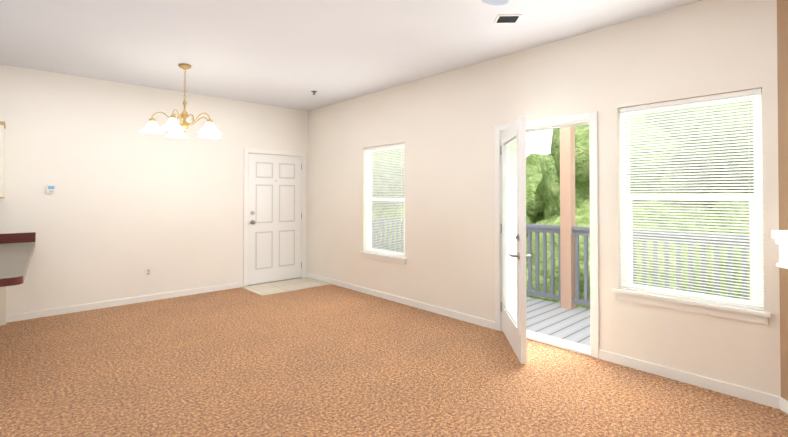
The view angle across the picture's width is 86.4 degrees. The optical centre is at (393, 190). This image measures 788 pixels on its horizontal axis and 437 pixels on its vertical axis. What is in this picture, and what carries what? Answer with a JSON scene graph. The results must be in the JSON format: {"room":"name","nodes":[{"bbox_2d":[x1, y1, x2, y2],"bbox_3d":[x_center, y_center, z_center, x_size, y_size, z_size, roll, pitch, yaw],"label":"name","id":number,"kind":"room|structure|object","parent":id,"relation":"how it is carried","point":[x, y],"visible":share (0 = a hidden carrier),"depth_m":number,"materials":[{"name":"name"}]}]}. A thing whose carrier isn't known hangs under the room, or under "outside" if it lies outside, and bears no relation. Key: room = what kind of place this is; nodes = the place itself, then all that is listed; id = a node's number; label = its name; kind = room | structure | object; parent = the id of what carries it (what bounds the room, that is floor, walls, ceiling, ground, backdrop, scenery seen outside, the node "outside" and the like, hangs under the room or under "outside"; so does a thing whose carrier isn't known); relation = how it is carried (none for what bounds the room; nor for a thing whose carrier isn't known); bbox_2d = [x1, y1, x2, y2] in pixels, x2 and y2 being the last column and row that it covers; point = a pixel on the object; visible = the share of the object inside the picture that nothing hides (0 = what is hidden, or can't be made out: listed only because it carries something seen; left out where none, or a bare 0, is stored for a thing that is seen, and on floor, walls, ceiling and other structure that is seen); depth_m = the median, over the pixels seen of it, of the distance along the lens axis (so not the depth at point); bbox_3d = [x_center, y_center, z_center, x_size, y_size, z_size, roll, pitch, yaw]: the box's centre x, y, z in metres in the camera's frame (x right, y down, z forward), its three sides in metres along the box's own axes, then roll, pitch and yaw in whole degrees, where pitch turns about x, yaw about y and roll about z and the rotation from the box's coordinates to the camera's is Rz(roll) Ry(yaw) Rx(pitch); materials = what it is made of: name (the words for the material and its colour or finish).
{"room":"empty living room","nodes":[
{"label":"empty living room","id":0,"kind":"room"},
{"bbox_2d":[0,64,307,314],"bbox_3d":[-4.164,0.037,4.535,7.580,2.740,0.150,1,-1,-42],"label":"wall","id":1,"kind":"structure","parent":0,"point":[120,210],"depth_m":5.17,"materials":[{"name":"paint"}]},
{"bbox_2d":[0,121,5,197],"bbox_3d":[-4.358,-0.306,4.039,0.900,0.775,0.323,1,-1,-42],"label":"upper cabinet","id":2,"kind":"object","parent":1,"relation":"attached to","point":[2,125],"visible":1,"depth_m":4.22,"materials":[{"name":"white wood"}]},
{"bbox_2d":[46,185,55,193],"bbox_3d":[-3.845,-0.011,4.705,0.080,0.100,0.026,1,-1,-42],"label":"thermostat","id":3,"kind":"object","parent":1,"relation":"attached to","point":[50,189],"visible":1,"depth_m":4.70,"materials":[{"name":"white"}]},
{"bbox_2d":[6,282,242,322],"bbox_3d":[-3.173,1.378,5.313,2.555,0.075,0.012,1,-1,-42],"label":"baseboard","id":4,"kind":"structure","parent":1,"relation":"attached to","point":[78,308],"depth_m":5.10,"materials":[{"name":"white wood"}]},
{"bbox_2d":[145,267,151,276],"bbox_3d":[-3.134,1.046,5.353,0.070,0.114,0.010,1,-1,-42],"label":"electrical outlet","id":5,"kind":"object","parent":1,"relation":"attached to","point":[148,272],"visible":1,"depth_m":5.35,"materials":[{"name":"plastic"}]},
{"bbox_2d":[243,148,305,286],"bbox_3d":[-1.885,0.406,6.595,1.036,2.048,0.166,1,-1,-42],"label":"door frame","id":6,"kind":"structure","parent":1,"relation":"attached to","point":[302,155],"depth_m":6.53,"materials":[{"name":"white wood"}]},
{"bbox_2d":[248,153,301,284],"bbox_3d":[-1.832,0.434,6.541,0.900,1.962,0.116,1,-1,-42],"label":"front door","id":7,"kind":"structure","parent":1,"relation":"in","point":[274,217],"depth_m":6.53,"materials":[{"name":"white wood"}]},
{"bbox_2d":[242,277,330,295],"bbox_3d":[-1.594,1.423,6.263,1.108,0.006,0.708,1,-1,-42],"label":"floor","id":8,"kind":"structure","parent":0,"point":[264,289],"depth_m":6.18,"materials":[{"name":"beige tile"}]},
{"bbox_2d":[0,0,700,110],"bbox_3d":[-1.710,-1.423,1.856,7.580,0.120,7.440,1,-1,-42],"label":"ceiling","id":9,"kind":"structure","parent":0,"point":[291,54],"depth_m":3.71,"materials":[{"name":"paint"}]},
{"bbox_2d":[139,63,220,138],"bbox_3d":[-2.251,-0.963,4.494,0.803,0.739,0.775,1,-1,-42],"label":"chandelier","id":10,"kind":"object","parent":9,"relation":"hanging from","point":[173,126],"visible":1,"depth_m":4.41,"materials":[{"name":"white glass"}]},
{"bbox_2d":[481,0,508,5],"bbox_3d":[0.259,-1.024,1.469,0.977,0.684,0.977,0,-1,-23],"label":"ceiling light","id":11,"kind":"object","parent":9,"relation":"hanging from","point":[496,2],"visible":1,"depth_m":2.05,"materials":[{"name":"white glass"}]},
{"bbox_2d":[494,14,521,22],"bbox_3d":[0.891,-1.340,3.290,0.180,0.012,0.150,0,-1,1],"label":"ceiling vent","id":12,"kind":"object","parent":9,"relation":"in","point":[510,18],"visible":1,"depth_m":3.27,"materials":[{"name":"plastic"}]},
{"bbox_2d":[0,284,787,436],"bbox_3d":[-1.710,1.427,1.824,7.580,0.100,7.440,1,-1,-42],"label":"floor carpet","id":13,"kind":"object","parent":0,"point":[330,360],"visible":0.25,"depth_m":3.07,"materials":[{"name":"brown carpet"}]},
{"bbox_2d":[0,232,35,324],"bbox_3d":[-3.480,0.921,3.328,1.040,0.945,2.537,1,-1,-42],"label":"countertop","id":14,"kind":"structure","parent":13,"relation":"on","point":[16,251],"depth_m":3.75,"materials":[{"name":"laminate"}]},
{"bbox_2d":[308,0,780,396],"bbox_3d":[0.520,0.041,4.908,0.150,2.740,5.905,1,-1,-42],"label":"wall","id":15,"kind":"structure","parent":0,"point":[442,126],"depth_m":3.84,"materials":[{"name":"paint"}]},
{"bbox_2d":[359,143,406,263],"bbox_3d":[-0.116,0.166,5.561,0.160,1.515,0.910,1,-1,-42],"label":"window","id":16,"kind":"structure","parent":15,"relation":"in","point":[388,255],"depth_m":5.55,"materials":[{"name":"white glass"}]},
{"bbox_2d":[306,273,494,329],"bbox_3d":[-0.202,1.381,5.560,0.020,0.075,3.645,1,-1,-42],"label":"baseboard","id":17,"kind":"structure","parent":15,"relation":"attached to","point":[453,314],"depth_m":5.09,"materials":[{"name":"white wood"}]},
{"bbox_2d":[500,117,531,363],"bbox_3d":[1.056,0.399,3.753,0.655,1.955,0.627,1,-1,-42],"label":"door leaf","id":18,"kind":"structure","parent":15,"relation":"in","point":[514,256],"depth_m":3.60,"materials":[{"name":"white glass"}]},
{"bbox_2d":[495,111,598,358],"bbox_3d":[1.426,0.374,3.920,0.196,2.053,1.006,1,-1,-42],"label":"door frame","id":19,"kind":"structure","parent":15,"relation":"attached to","point":[590,119],"depth_m":3.67,"materials":[{"name":"white wood"}]},
{"bbox_2d":[599,210,607,224],"bbox_3d":[1.734,0.225,3.472,0.016,0.114,0.070,1,-1,-42],"label":"light switch","id":20,"kind":"object","parent":15,"relation":"attached to","point":[603,217],"visible":1,"depth_m":3.46,"materials":[{"name":"white plastic"}]},
{"bbox_2d":[612,88,770,324],"bbox_3d":[2.137,0.101,3.087,0.160,1.540,0.955,1,-1,-42],"label":"window","id":21,"kind":"structure","parent":15,"relation":"in","point":[751,309],"depth_m":3.02,"materials":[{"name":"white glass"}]},
{"bbox_2d":[777,0,787,400],"bbox_3d":[2.483,0.006,1.732,0.150,2.740,2.080,0,-1,3],"label":"wall","id":22,"kind":"structure","parent":0,"point":[782,42],"depth_m":2.64,"materials":[{"name":"brown paint"}]},
{"bbox_2d":[771,230,787,268],"bbox_3d":[2.318,0.340,1.651,0.172,0.220,1.750,0,-1,3],"label":"mantel shelf","id":23,"kind":"object","parent":22,"relation":"attached to","point":[780,237],"visible":1,"depth_m":2.48,"materials":[{"name":"white wood"}]},
{"label":"outside","id":24,"kind":"structure","parent":0,"visible":0},
{"bbox_2d":[526,297,589,345],"bbox_3d":[2.140,1.484,4.288,1.428,0.100,6.800,1,-1,-42],"label":"deck","id":25,"kind":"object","parent":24,"point":[553,319],"depth_m":4.63,"materials":[{"name":"paint"}]},
{"bbox_2d":[372,218,403,252],"bbox_3d":[-0.197,0.962,6.750,1.260,1.000,0.060,1,-1,-42],"label":"railing","id":26,"kind":"object","parent":25,"relation":"on","point":[390,218],"depth_m":6.86,"materials":[{"name":"paint"}]},
{"bbox_2d":[560,126,575,308],"bbox_3d":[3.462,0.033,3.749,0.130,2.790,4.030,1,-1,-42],"label":"column","id":27,"kind":"structure","parent":25,"relation":"on","point":[567,204],"depth_m":5.14,"materials":[{"name":"paint"}]},
{"bbox_2d":[526,224,749,305],"bbox_3d":[2.586,0.939,4.699,0.093,1.000,6.840,1,-1,-42],"label":"railing","id":28,"kind":"object","parent":25,"relation":"on","point":[577,231],"depth_m":5.01,"materials":[{"name":"paint"}]},
{"bbox_3d":[11.672,4.872,24.017,110.000,0.100,100.000,1,-1,-42],"label":"ground","id":29,"kind":"structure","parent":24,"visible":0},
{"bbox_2d":[372,101,753,308],"bbox_3d":[3.936,-0.910,14.970,16.569,11.265,31.947,1,-1,-42],"label":"trees","id":30,"kind":"object","parent":29,"relation":"on","point":[542,189],"visible":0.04,"depth_m":7.09,"materials":[{"name":"green plant"}]}
]}

